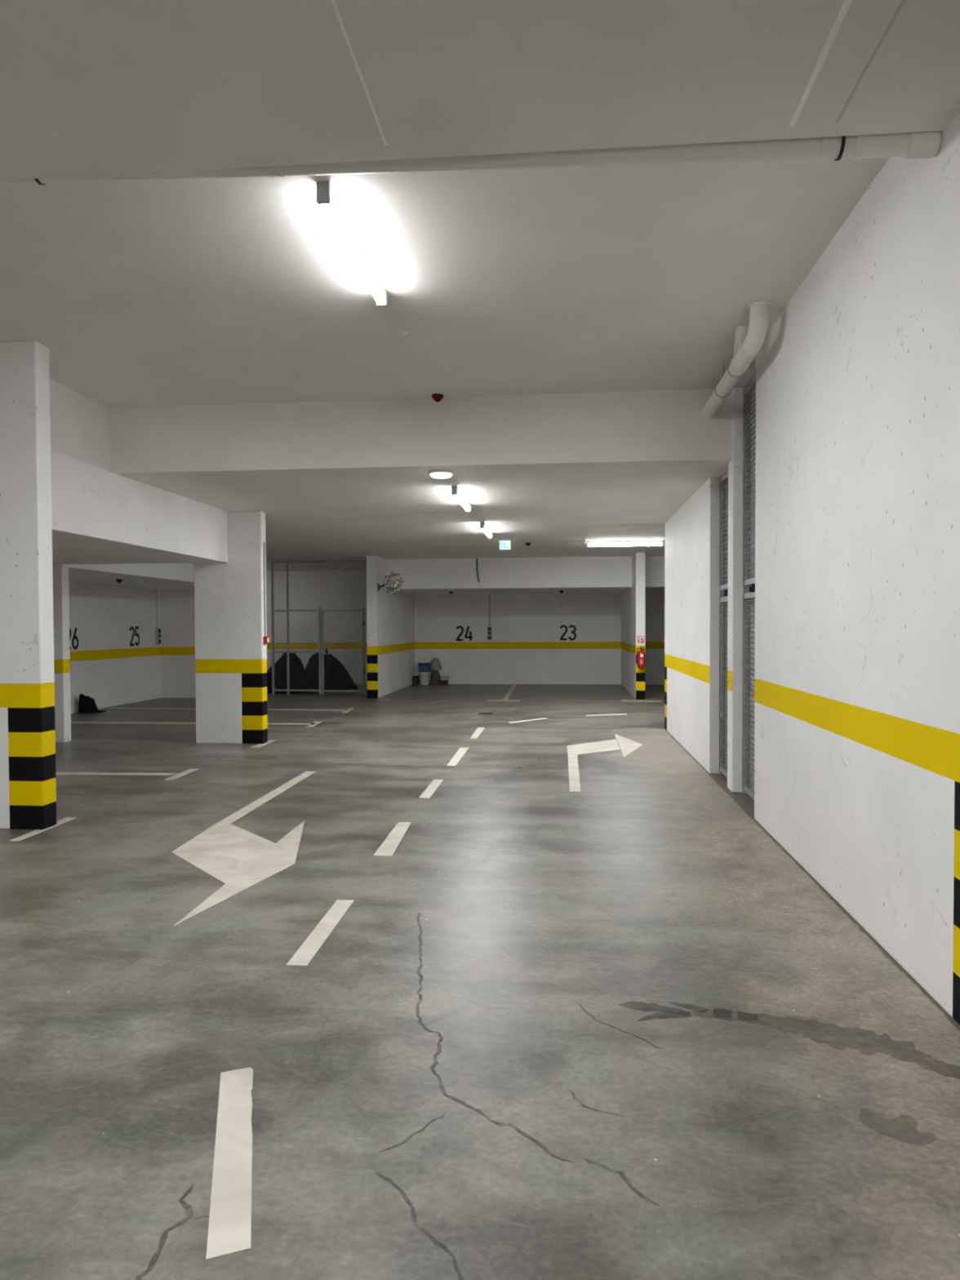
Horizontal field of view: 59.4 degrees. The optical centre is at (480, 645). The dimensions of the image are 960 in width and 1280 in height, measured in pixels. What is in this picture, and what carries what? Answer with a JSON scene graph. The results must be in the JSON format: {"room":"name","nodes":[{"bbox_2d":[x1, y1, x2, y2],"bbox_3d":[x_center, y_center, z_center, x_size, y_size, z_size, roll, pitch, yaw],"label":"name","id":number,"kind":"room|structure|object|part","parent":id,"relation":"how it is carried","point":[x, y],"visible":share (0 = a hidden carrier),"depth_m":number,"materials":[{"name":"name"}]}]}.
{"room":"parking garage","nodes":[
{"label":"parking garage","id":0,"kind":"room"},
{"bbox_2d":[68,582,161,713],"bbox_3d":[-8.709,-0.680,9.334,0.300,4.300,30.900,0,1,6],"label":"wall","id":1,"kind":"structure","parent":0,"point":[104,668],"depth_m":17.73,"materials":[{"name":"white paint"}]},
{"bbox_2d":[69,627,78,649],"bbox_3d":[-7.877,-0.143,16.235,0.002,0.440,0.462,0,1,6],"label":"bay number","id":2,"kind":"object","parent":1,"relation":"attached to","point":[74,647],"visible":0.77,"depth_m":16.32,"materials":[{"name":"black paint"}]},
{"bbox_2d":[129,626,139,646],"bbox_3d":[-7.642,-0.210,18.622,0.002,0.439,0.442,0,1,6],"label":"bay number","id":3,"kind":"object","parent":1,"relation":"attached to","point":[131,644],"visible":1,"depth_m":18.64,"materials":[{"name":"black paint"}]},
{"bbox_2d":[155,590,160,644],"bbox_3d":[-7.504,-0.663,19.618,0.085,1.280,0.120,0,1,6],"label":"panel","id":4,"kind":"object","parent":1,"relation":"attached to","point":[157,630],"visible":1,"depth_m":19.60,"materials":[{"name":"grey plastic"}]},
{"bbox_2d":[49,378,227,590],"bbox_3d":[-5.933,-2.051,13.425,5.030,1.770,12.350,0,1,6],"label":"ceiling","id":5,"kind":"structure","parent":0,"point":[100,515],"depth_m":9.30,"materials":[{"name":"white paint"}]},
{"bbox_2d":[115,577,122,582],"bbox_3d":[-6.417,-1.159,14.967,0.120,0.083,0.120,0,1,6],"label":"smoke detector","id":6,"kind":"object","parent":5,"relation":"attached to","point":[117,580],"visible":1,"depth_m":14.93,"materials":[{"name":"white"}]},
{"bbox_2d":[160,590,195,697],"bbox_3d":[-6.367,-0.532,19.811,2.310,3.500,0.200,0,1,6],"label":"wall","id":7,"kind":"structure","parent":0,"point":[176,606],"depth_m":19.79,"materials":[{"name":"white paint"}]},
{"bbox_2d":[366,555,414,698],"bbox_3d":[-2.247,-0.595,21.771,0.245,3.500,4.890,0,1,6],"label":"wall","id":8,"kind":"structure","parent":0,"point":[390,618],"depth_m":20.36,"materials":[{"name":"white paint"}]},
{"bbox_2d":[377,571,403,594],"bbox_3d":[-2.143,-1.417,19.126,0.841,0.509,0.486,1,2,36],"label":"convex mirror","id":9,"kind":"object","parent":8,"relation":"attached to","point":[393,584],"visible":1,"depth_m":18.88,"materials":[{"name":"silver metal"}]},
{"bbox_2d":[109,388,732,571],"bbox_3d":[1.377,-2.516,16.238,19.030,1.032,15.700,0,1,6],"label":"ceiling","id":10,"kind":"structure","parent":0,"point":[343,480],"depth_m":8.83,"materials":[{"name":"white paint"}]},
{"bbox_2d":[429,469,453,478],"bbox_3d":[-0.409,-1.800,8.843,0.250,0.068,0.250,0,1,6],"label":"dome light","id":11,"kind":"object","parent":10,"relation":"attached to","point":[437,473],"visible":1,"depth_m":8.76,"materials":[{"name":"white plastic"}]},
{"bbox_2d":[451,485,471,511],"bbox_3d":[-0.228,-1.820,10.483,0.070,0.104,1.450,0,1,6],"label":"tube light","id":12,"kind":"object","parent":10,"relation":"attached to","point":[455,491],"visible":1,"depth_m":10.25,"materials":[{"name":"white plastic"}]},
{"bbox_2d":[453,490,470,511],"bbox_3d":[-0.228,-1.800,10.483,0.062,0.056,1.390,0,1,6],"label":"diffuser","id":13,"kind":"object","parent":12,"relation":"attached to","point":[458,495],"depth_m":10.39,"materials":[{"name":"white plastic"}]},
{"bbox_2d":[476,558,479,582],"bbox_3d":[-0.045,-1.812,20.139,0.080,0.570,0.030,0,1,28],"label":"hanging cable","id":14,"kind":"object","parent":10,"relation":"hanging from","point":[477,558],"visible":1,"depth_m":20.13,"materials":[{"name":"grey metal"}]},
{"bbox_2d":[480,521,492,537],"bbox_3d":[0.105,-1.900,13.866,0.070,0.104,1.450,0,1,6],"label":"tube light","id":15,"kind":"object","parent":10,"relation":"attached to","point":[483,526],"visible":1,"depth_m":13.60,"materials":[{"name":"white"}]},
{"bbox_2d":[481,526,491,537],"bbox_3d":[0.105,-1.880,13.866,0.062,0.056,1.390,0,1,6],"label":"diffuser","id":16,"kind":"object","parent":15,"relation":"attached to","point":[486,531],"depth_m":13.82,"materials":[{"name":"white plastic"}]},
{"bbox_2d":[499,540,511,549],"bbox_3d":[0.479,-1.922,16.087,0.210,0.165,0.066,0,1,6],"label":"exit sign","id":17,"kind":"object","parent":10,"relation":"hanging from","point":[504,544],"visible":1,"depth_m":16.06,"materials":[{"name":"white"}]},
{"bbox_3d":[0.476,-1.914,16.058,0.180,0.110,0.005,0,1,6],"label":"panel","id":18,"kind":"part","parent":17,"relation":"part of","materials":[{"name":"teal"}]},
{"bbox_2d":[586,539,663,546],"bbox_3d":[2.758,-1.949,16.016,1.450,0.104,0.070,0,1,6],"label":"tube light","id":19,"kind":"object","parent":10,"relation":"attached to","point":[605,543],"visible":1,"depth_m":15.99,"materials":[{"name":"white"}]},
{"bbox_2d":[588,542,662,546],"bbox_3d":[2.758,-1.929,16.016,1.390,0.056,0.062,0,1,6],"label":"diffuser","id":20,"kind":"object","parent":19,"relation":"attached to","point":[590,544],"depth_m":15.99,"materials":[{"name":"white plastic"}]},
{"bbox_2d":[0,157,888,407],"bbox_3d":[0.363,-2.613,5.933,19.030,0.354,5.000,0,1,6],"label":"ceiling","id":21,"kind":"structure","parent":0,"point":[639,277],"depth_m":5.57,"materials":[{"name":"white paint"}]},
{"bbox_2d":[315,181,386,306],"bbox_3d":[-0.748,-2.384,5.103,0.070,0.104,1.450,0,1,6],"label":"tube light","id":22,"kind":"object","parent":21,"relation":"attached to","point":[326,197],"visible":1,"depth_m":4.88,"materials":[{"name":"grey plastic"}]},
{"bbox_2d":[431,391,443,402],"bbox_3d":[-0.422,-2.471,8.386,0.120,0.083,0.120,0,1,6],"label":"smoke detector","id":23,"kind":"object","parent":21,"relation":"attached to","point":[437,397],"visible":1,"depth_m":8.35,"materials":[{"name":"red plastic"}]},
{"bbox_2d":[0,130,942,185],"bbox_3d":[-1.270,-2.261,3.963,6.528,0.290,0.118,0,1,6],"label":"drain pipe","id":24,"kind":"object","parent":21,"relation":"attached to","point":[926,144],"visible":0.58,"depth_m":3.75,"materials":[{"name":"grey metal"}]},
{"bbox_2d":[702,301,770,418],"bbox_3d":[2.133,-2.363,7.159,0.158,0.317,2.269,0,1,6],"label":"pipe","id":25,"kind":"object","parent":21,"relation":"hanging from","point":[748,340],"visible":1,"depth_m":6.54,"materials":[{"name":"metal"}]},
{"bbox_2d":[266,570,664,684],"bbox_3d":[2.137,-1.063,23.937,19.030,4.300,0.300,0,1,6],"label":"wall","id":26,"kind":"structure","parent":0,"point":[526,646],"depth_m":23.97,"materials":[{"name":"white paint"}]},
{"bbox_2d":[456,625,471,640],"bbox_3d":[-0.457,-0.356,24.057,0.470,0.438,0.002,0,1,6],"label":"bay number","id":27,"kind":"object","parent":26,"relation":"attached to","point":[469,637],"visible":1,"depth_m":24.06,"materials":[{"name":"black paint"}]},
{"bbox_2d":[487,594,492,639],"bbox_3d":[0.274,-0.810,23.933,0.120,1.310,0.085,0,1,6],"label":"panel","id":28,"kind":"object","parent":26,"relation":"attached to","point":[489,628],"visible":0.92,"depth_m":23.92,"materials":[{"name":"grey plastic"}]},
{"bbox_2d":[560,625,576,640],"bbox_3d":[2.485,-0.369,23.767,0.472,0.442,0.002,0,1,6],"label":"bay number","id":29,"kind":"object","parent":26,"relation":"attached to","point":[561,626],"visible":1,"depth_m":23.76,"materials":[{"name":"black paint"}]},
{"bbox_2d":[0,684,959,1279],"bbox_3d":[0.620,1.552,8.469,19.030,0.201,31.500,0,1,6],"label":"floor","id":30,"kind":"structure","parent":0,"point":[461,1081],"depth_m":3.48,"materials":[{"name":"concrete"}]},
{"bbox_2d":[0,340,56,829],"bbox_3d":[-4.070,-0.480,6.972,1.015,3.970,0.190,0,1,6],"label":"pillar","id":31,"kind":"structure","parent":30,"relation":"on","point":[28,777],"depth_m":6.86,"materials":[{"name":"white paint"}]},
{"bbox_2d":[9,817,75,841],"bbox_3d":[-3.579,1.504,6.923,0.097,0.002,0.814,0,1,4],"label":"parking bay line","id":32,"kind":"object","parent":30,"relation":"on","point":[67,819],"visible":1,"depth_m":6.82,"materials":[{"name":"white paint"}]},
{"bbox_2d":[52,566,71,742],"bbox_3d":[-6.453,0.129,12.209,0.965,2.530,0.175,0,1,6],"label":"pillar","id":33,"kind":"structure","parent":30,"relation":"on","point":[60,574],"depth_m":12.10,"materials":[{"name":"white paint"}]},
{"bbox_2d":[78,693,106,713],"bbox_3d":[-7.572,1.109,16.459,0.291,0.385,0.518,1,2,37],"label":"plastic bag","id":34,"kind":"object","parent":30,"relation":"on","point":[87,704],"visible":1,"depth_m":16.29,"materials":[{"name":"black plastic"}]},
{"bbox_2d":[55,768,198,779],"bbox_3d":[-4.117,1.445,9.546,1.662,0.002,0.704,0,1,6],"label":"parking bay line","id":35,"kind":"object","parent":30,"relation":"on","point":[187,771],"visible":0.82,"depth_m":9.50,"materials":[{"name":"white paint"}]},
{"bbox_2d":[71,720,322,727],"bbox_3d":[-5.004,1.334,14.521,4.594,0.002,0.846,0,1,6],"label":"parking bay line","id":36,"kind":"object","parent":30,"relation":"on","point":[314,723],"visible":0.82,"depth_m":14.55,"materials":[{"name":"white paint"}]},
{"bbox_2d":[205,1067,253,1259],"bbox_3d":[-0.782,1.591,2.675,0.116,0.002,0.961,-1,1,-15],"label":"lane dash","id":37,"kind":"object","parent":30,"relation":"on","point":[229,1228],"visible":1,"depth_m":2.56,"materials":[{"name":"white paint"}]},
{"bbox_2d":[194,511,267,743],"bbox_3d":[-3.553,-0.253,11.995,0.990,3.280,0.195,0,1,6],"label":"pillar","id":38,"kind":"structure","parent":30,"relation":"on","point":[231,651],"depth_m":11.90,"materials":[{"name":"white paint"}]},
{"bbox_2d":[263,542,266,636],"bbox_3d":[-3.052,-0.804,11.935,0.022,1.340,0.030,-1,1,-17],"label":"conduit","id":39,"kind":"object","parent":38,"relation":"attached to","point":[264,542],"visible":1,"depth_m":11.92,"materials":[{"name":"grey plastic"}]},
{"bbox_2d":[263,635,269,644],"bbox_3d":[-3.032,-0.081,11.948,0.055,0.105,0.105,0,1,6],"label":"button","id":40,"kind":"object","parent":38,"relation":"attached to","point":[266,639],"visible":1,"depth_m":11.90,"materials":[{"name":"red plastic"}]},
{"bbox_2d":[108,707,354,712],"bbox_3d":[-5.114,1.280,16.852,5.239,0.002,0.948,0,1,6],"label":"parking bay line","id":41,"kind":"object","parent":30,"relation":"on","point":[348,709],"visible":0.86,"depth_m":16.95,"materials":[{"name":"white paint"}]},
{"bbox_2d":[171,771,315,926],"bbox_3d":[-1.949,1.492,7.123,0.915,0.002,4.972,0,1,-9],"label":"turn arrow","id":42,"kind":"object","parent":30,"relation":"on","point":[241,859],"visible":1,"depth_m":6.13,"materials":[{"name":"white paint"}]},
{"bbox_2d":[250,740,274,747],"bbox_3d":[-3.055,1.386,11.903,0.126,0.002,0.785,0,1,6],"label":"parking bay line","id":43,"kind":"object","parent":30,"relation":"on","point":[259,745],"visible":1,"depth_m":11.79,"materials":[{"name":"white paint"}]},
{"bbox_2d":[266,653,313,693],"bbox_3d":[-4.979,0.668,21.361,1.460,1.018,1.000,0,1,6],"label":"heap","id":44,"kind":"object","parent":30,"relation":"on","point":[305,680],"visible":0.74,"depth_m":21.03,"materials":[{"name":"black fabric"}]},
{"bbox_2d":[271,560,366,694],"bbox_3d":[-3.814,-0.449,20.499,2.605,3.280,0.095,0,1,6],"label":"gate","id":45,"kind":"object","parent":30,"relation":"on","point":[321,651],"visible":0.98,"depth_m":20.53,"materials":[{"name":"grey metal"}]},
{"bbox_3d":[-5.083,-0.447,20.647,0.050,3.280,0.050,0,1,6],"label":"post","id":46,"kind":"part","parent":45,"relation":"part of","materials":[{"name":"grey metal"}]},
{"bbox_3d":[-4.705,-0.448,20.610,0.050,3.280,0.050,0,1,6],"label":"post","id":47,"kind":"part","parent":45,"relation":"part of","materials":[{"name":"grey metal"}]},
{"bbox_3d":[-4.508,-0.858,20.581,1.200,0.044,0.034,0,1,6],"label":"rail","id":48,"kind":"part","parent":45,"relation":"part of","materials":[{"name":"grey metal"}]},
{"bbox_3d":[-4.504,0.152,20.604,1.200,0.044,0.034,0,1,6],"label":"rail","id":49,"kind":"part","parent":45,"relation":"part of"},
{"bbox_3d":[-4.496,0.622,20.619,1.156,0.940,0.005,0,1,6],"label":"bar panel","id":50,"kind":"part","parent":45,"relation":"part of","materials":[{"name":"grey metal"}]},
{"bbox_3d":[-4.500,1.092,20.626,1.200,0.044,0.034,0,1,6],"label":"rail","id":51,"kind":"part","parent":45,"relation":"part of","materials":[{"name":"grey metal"}]},
{"bbox_3d":[-4.503,-0.943,20.582,1.159,2.190,0.005,0,1,6],"label":"bar panel","id":52,"kind":"part","parent":45,"relation":"part of","materials":[{"name":"grey metal"}]},
{"bbox_3d":[-3.816,-2.049,20.484,2.600,0.044,0.034,0,1,6],"label":"rail","id":53,"kind":"part","parent":45,"relation":"part of","materials":[{"name":"grey metal"}]},
{"bbox_3d":[-3.907,0.131,20.545,0.050,2.120,0.050,0,1,6],"label":"post","id":54,"kind":"part","parent":45,"relation":"part of","materials":[{"name":"grey metal"}]},
{"bbox_3d":[-3.847,0.141,20.539,0.050,2.100,0.050,0,1,6],"label":"post","id":55,"kind":"part","parent":45,"relation":"part of","materials":[{"name":"grey metal"}]},
{"bbox_3d":[-3.332,0.125,20.465,1.040,2.010,0.035,0,1,6],"label":"door","id":56,"kind":"part","parent":45,"relation":"part of","materials":[{"name":"grey metal"}]},
{"bbox_3d":[-3.316,-0.355,20.480,0.959,1.010,0.005,0,1,6],"label":"bar panel","id":57,"kind":"part","parent":45,"relation":"part of","materials":[{"name":"grey metal"}]},
{"bbox_3d":[-3.312,0.619,20.502,0.956,0.940,0.005,0,1,6],"label":"bar panel","id":58,"kind":"part","parent":45,"relation":"part of","materials":[{"name":"grey metal"}]},
{"bbox_3d":[-3.226,-1.475,20.444,1.309,1.130,0.005,0,1,6],"label":"bar panel","id":59,"kind":"part","parent":45,"relation":"part of","materials":[{"name":"grey metal"}]},
{"bbox_3d":[-2.812,0.139,20.437,0.050,2.100,0.050,0,1,6],"label":"post","id":60,"kind":"part","parent":45,"relation":"part of","materials":[{"name":"grey metal"}]},
{"bbox_2d":[286,900,354,965],"bbox_3d":[-0.853,1.546,4.591,0.105,0.002,0.983,0,1,5],"label":"lane dash","id":61,"kind":"object","parent":30,"relation":"on","point":[308,948],"visible":1,"depth_m":4.51,"materials":[{"name":"white paint"}]},
{"bbox_2d":[305,653,356,689],"bbox_3d":[-4.054,0.663,22.527,1.579,0.966,1.100,0,1,6],"label":"heap","id":62,"kind":"object","parent":30,"relation":"on","point":[344,674],"visible":0.56,"depth_m":22.21,"materials":[{"name":"black fabric"}]},
{"bbox_2d":[373,822,411,856],"bbox_3d":[-0.675,1.500,6.578,0.137,0.002,1.038,0,1,3],"label":"lane dash","id":63,"kind":"object","parent":30,"relation":"on","point":[389,845],"visible":1,"depth_m":6.49,"materials":[{"name":"white paint"}]},
{"bbox_2d":[412,675,418,684],"bbox_3d":[-1.832,0.979,23.924,0.135,0.250,0.300,0,1,6],"label":"crate","id":64,"kind":"object","parent":30,"relation":"on","point":[415,678],"visible":1,"depth_m":23.78,"materials":[{"name":"grey plastic"}]},
{"bbox_2d":[418,671,430,684],"bbox_3d":[-1.577,0.927,23.837,0.320,0.357,0.336,0,1,6],"label":"bucket","id":65,"kind":"object","parent":30,"relation":"on","point":[424,677],"visible":0.94,"depth_m":23.73,"materials":[{"name":"white plastic"}]},
{"bbox_2d":[417,662,430,672],"bbox_3d":[-1.577,0.615,23.840,0.356,0.264,0.356,0,1,6],"label":"tub","id":66,"kind":"object","parent":65,"relation":"on","point":[423,667],"visible":0.98,"depth_m":23.70,"materials":[{"name":"blue plastic"}]},
{"bbox_3d":[-1.577,0.504,23.837,0.356,0.042,0.356,0,1,6],"label":"lid","id":67,"kind":"part","parent":66,"relation":"part of","materials":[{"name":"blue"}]},
{"bbox_2d":[418,779,443,798],"bbox_3d":[-0.491,1.453,8.567,0.108,0.002,0.991,0,1,6],"label":"lane dash","id":68,"kind":"object","parent":30,"relation":"on","point":[428,793],"visible":1,"depth_m":8.54,"materials":[{"name":"white paint"}]},
{"bbox_2d":[430,671,440,684],"bbox_3d":[-1.257,0.904,23.884,0.323,0.396,0.294,0,1,6],"label":"sack","id":69,"kind":"object","parent":30,"relation":"on","point":[435,679],"visible":1,"depth_m":23.78,"materials":[{"name":"fabric"}]},
{"bbox_2d":[430,657,441,669],"bbox_3d":[-1.261,0.505,23.920,0.353,0.333,0.267,0,1,6],"label":"plastic bag","id":70,"kind":"object","parent":69,"relation":"on","point":[435,663],"visible":1,"depth_m":23.82,"materials":[{"name":"grey plastic"}]},
{"bbox_2d":[440,680,448,684],"bbox_3d":[-0.998,1.038,23.843,0.180,0.130,0.200,0,1,6],"label":"box","id":71,"kind":"object","parent":30,"relation":"on","point":[442,682],"visible":1,"depth_m":23.75,"materials":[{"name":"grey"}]},
{"bbox_2d":[440,675,448,679],"bbox_3d":[-0.999,0.913,23.840,0.200,0.120,0.220,0,1,6],"label":"carton","id":72,"kind":"object","parent":71,"relation":"on","point":[442,677],"visible":1,"depth_m":23.73,"materials":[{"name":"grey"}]},
{"bbox_2d":[446,747,468,765],"bbox_3d":[-0.280,1.403,10.702,0.127,0.002,1.478,0,1,6],"label":"lane dash","id":73,"kind":"object","parent":30,"relation":"on","point":[461,751],"visible":1,"depth_m":10.61,"materials":[{"name":"white paint"}]},
{"bbox_2d":[470,727,484,738],"bbox_3d":[-0.040,1.348,13.030,0.119,0.002,1.374,0,1,6],"label":"lane dash","id":74,"kind":"object","parent":30,"relation":"on","point":[479,730],"visible":1,"depth_m":13.04,"materials":[{"name":"white paint"}]},
{"bbox_2d":[479,712,492,714],"bbox_3d":[0.108,1.279,15.880,0.250,0.006,0.200,0,1,6],"label":"floor drain","id":75,"kind":"object","parent":30,"relation":"on","point":[479,713],"visible":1,"depth_m":15.83,"materials":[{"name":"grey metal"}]},
{"bbox_2d":[487,684,520,701],"bbox_3d":[0.775,1.156,21.155,0.760,0.002,5.338,0,1,6],"label":"parking bay line","id":76,"kind":"object","parent":30,"relation":"on","point":[508,695],"visible":1,"depth_m":19.44,"materials":[{"name":"white paint"}]},
{"bbox_2d":[509,717,547,723],"bbox_3d":[0.872,1.305,14.716,0.194,0.002,1.117,1,2,42],"label":"lane marking","id":77,"kind":"object","parent":30,"relation":"on","point":[540,718],"visible":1,"depth_m":14.71,"materials":[{"name":"white paint"}]},
{"bbox_2d":[567,733,642,791],"bbox_3d":[1.628,1.397,10.601,1.044,0.002,4.558,0,1,6],"label":"turn arrow","id":78,"kind":"object","parent":30,"relation":"on","point":[627,746],"visible":1,"depth_m":11.19,"materials":[{"name":"white paint"}]},
{"bbox_2d":[586,713,626,715],"bbox_3d":[2.353,1.279,15.576,0.893,0.002,0.210,-1,1,-16],"label":"lane marking","id":79,"kind":"object","parent":30,"relation":"on","point":[615,713],"visible":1,"depth_m":15.59,"materials":[{"name":"white paint"}]},
{"bbox_2d":[621,700,661,702],"bbox_3d":[3.527,1.208,18.421,0.880,0.002,0.280,0,1,13],"label":"parking bay line","id":80,"kind":"object","parent":30,"relation":"on","point":[621,700],"visible":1,"depth_m":18.44,"materials":[{"name":"white paint"}]},
{"bbox_2d":[727,386,755,792],"bbox_3d":[2.607,-0.539,8.352,0.245,3.970,0.245,0,1,6],"label":"pillar","id":81,"kind":"structure","parent":30,"relation":"on","point":[735,465],"depth_m":8.24,"materials":[{"name":"white paint"}]},
{"bbox_2d":[626,1000,959,1079],"bbox_3d":[1.227,1.565,3.433,1.335,0.001,0.313,0,1,23],"label":"stain","id":82,"kind":"object","parent":30,"relation":"on","point":[643,1006],"visible":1,"depth_m":3.57,"materials":[{"name":"grey"}]},
{"bbox_2d":[0,0,959,180],"bbox_3d":[-0.390,-2.331,-1.726,19.030,0.556,11.198,0,1,6],"label":"ceiling","id":83,"kind":"structure","parent":0,"point":[88,87],"depth_m":3.22,"materials":[{"name":"white paint"}]},
{"bbox_2d":[386,555,664,595],"bbox_3d":[4.553,-2.303,21.761,13.790,1.740,4.100,0,1,6],"label":"beam","id":84,"kind":"structure","parent":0,"point":[571,575],"depth_m":20.10,"materials":[{"name":"white paint"}]},
{"bbox_2d":[621,552,645,699],"bbox_3d":[3.823,-0.607,21.194,0.210,3.500,4.850,0,1,6],"label":"pillar","id":85,"kind":"structure","parent":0,"point":[633,599],"depth_m":19.12,"materials":[{"name":"white paint"}]},
{"bbox_2d":[636,647,644,668],"bbox_3d":[3.585,0.257,18.711,0.175,0.490,0.175,-1,2,-39],"label":"fire extinguisher","id":86,"kind":"object","parent":85,"relation":"attached to","point":[641,654],"visible":1,"depth_m":18.64,"materials":[{"name":"red metal"}]},
{"bbox_2d":[637,635,644,643],"bbox_3d":[3.589,-0.142,18.787,0.157,0.157,0.008,0,1,6],"label":"sign","id":87,"kind":"object","parent":85,"relation":"attached to","point":[640,638],"visible":1,"depth_m":18.79,"materials":[{"name":"white plastic"}]},
{"bbox_2d":[664,477,728,773],"bbox_3d":[4.178,-0.777,11.230,2.880,4.300,4.140,0,1,6],"label":"wall","id":88,"kind":"structure","parent":0,"point":[692,534],"depth_m":10.24,"materials":[{"name":"white paint"}]},
{"bbox_2d":[719,471,728,777],"bbox_3d":[2.628,-0.197,8.898,0.062,3.260,0.810,0,1,6],"label":"gate","id":89,"kind":"object","parent":88,"relation":"attached to","point":[723,588],"visible":0.41,"depth_m":9.24,"materials":[{"name":"metal"}]},
{"bbox_3d":[2.672,-0.206,9.287,0.050,3.260,0.028,0,1,6],"label":"post","id":90,"kind":"part","parent":89,"relation":"part of","materials":[{"name":"metal"}]},
{"bbox_3d":[2.631,0.438,8.913,0.040,1.920,0.810,0,1,6],"label":"frame","id":91,"kind":"part","parent":89,"relation":"part of","materials":[{"name":"metal"}]},
{"bbox_3d":[2.624,-1.214,8.875,0.040,1.225,0.810,0,1,6],"label":"frame","id":92,"kind":"part","parent":89,"relation":"part of","materials":[{"name":"metal"}]},
{"bbox_3d":[2.629,0.440,8.913,0.012,1.824,0.730,0,1,6],"label":"wire panel","id":93,"kind":"part","parent":89,"relation":"part of","materials":[{"name":"grey metal"}]},
{"bbox_3d":[2.622,-1.212,8.875,0.012,1.129,0.730,0,1,6],"label":"wire panel","id":94,"kind":"part","parent":89,"relation":"part of","materials":[{"name":"grey metal"}]},
{"bbox_2d":[754,111,959,1024],"bbox_3d":[3.566,-0.631,5.007,2.880,4.300,3.970,0,1,6],"label":"wall","id":95,"kind":"structure","parent":0,"point":[857,710],"depth_m":4.42,"materials":[{"name":"white paint"}]},
{"bbox_2d":[742,375,755,799],"bbox_3d":[2.537,-0.503,7.674,0.062,3.930,1.110,0,1,6],"label":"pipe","id":96,"kind":"object","parent":95,"relation":"attached to","point":[747,581],"visible":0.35,"depth_m":8.16,"materials":[{"name":"metal"}]},
{"bbox_3d":[2.596,-0.516,8.212,0.050,3.930,0.028,0,1,6],"label":"post","id":97,"kind":"part","parent":96,"relation":"part of","materials":[{"name":"metal"}]},
{"bbox_3d":[2.542,0.466,7.696,0.040,1.920,1.110,0,1,6],"label":"frame","id":98,"kind":"part","parent":96,"relation":"part of","materials":[{"name":"metal"}]},
{"bbox_3d":[2.534,-1.520,7.650,0.040,1.895,1.110,0,1,6],"label":"frame","id":99,"kind":"part","parent":96,"relation":"part of","materials":[{"name":"metal"}]},
{"bbox_3d":[2.540,0.468,7.697,0.012,1.824,1.030,0,1,6],"label":"wire panel","id":100,"kind":"part","parent":96,"relation":"part of","materials":[{"name":"grey metal"}]},
{"bbox_3d":[2.531,-1.518,7.651,0.012,1.799,1.030,0,1,6],"label":"wire panel","id":101,"kind":"part","parent":96,"relation":"part of","materials":[{"name":"grey metal"}]}
]}

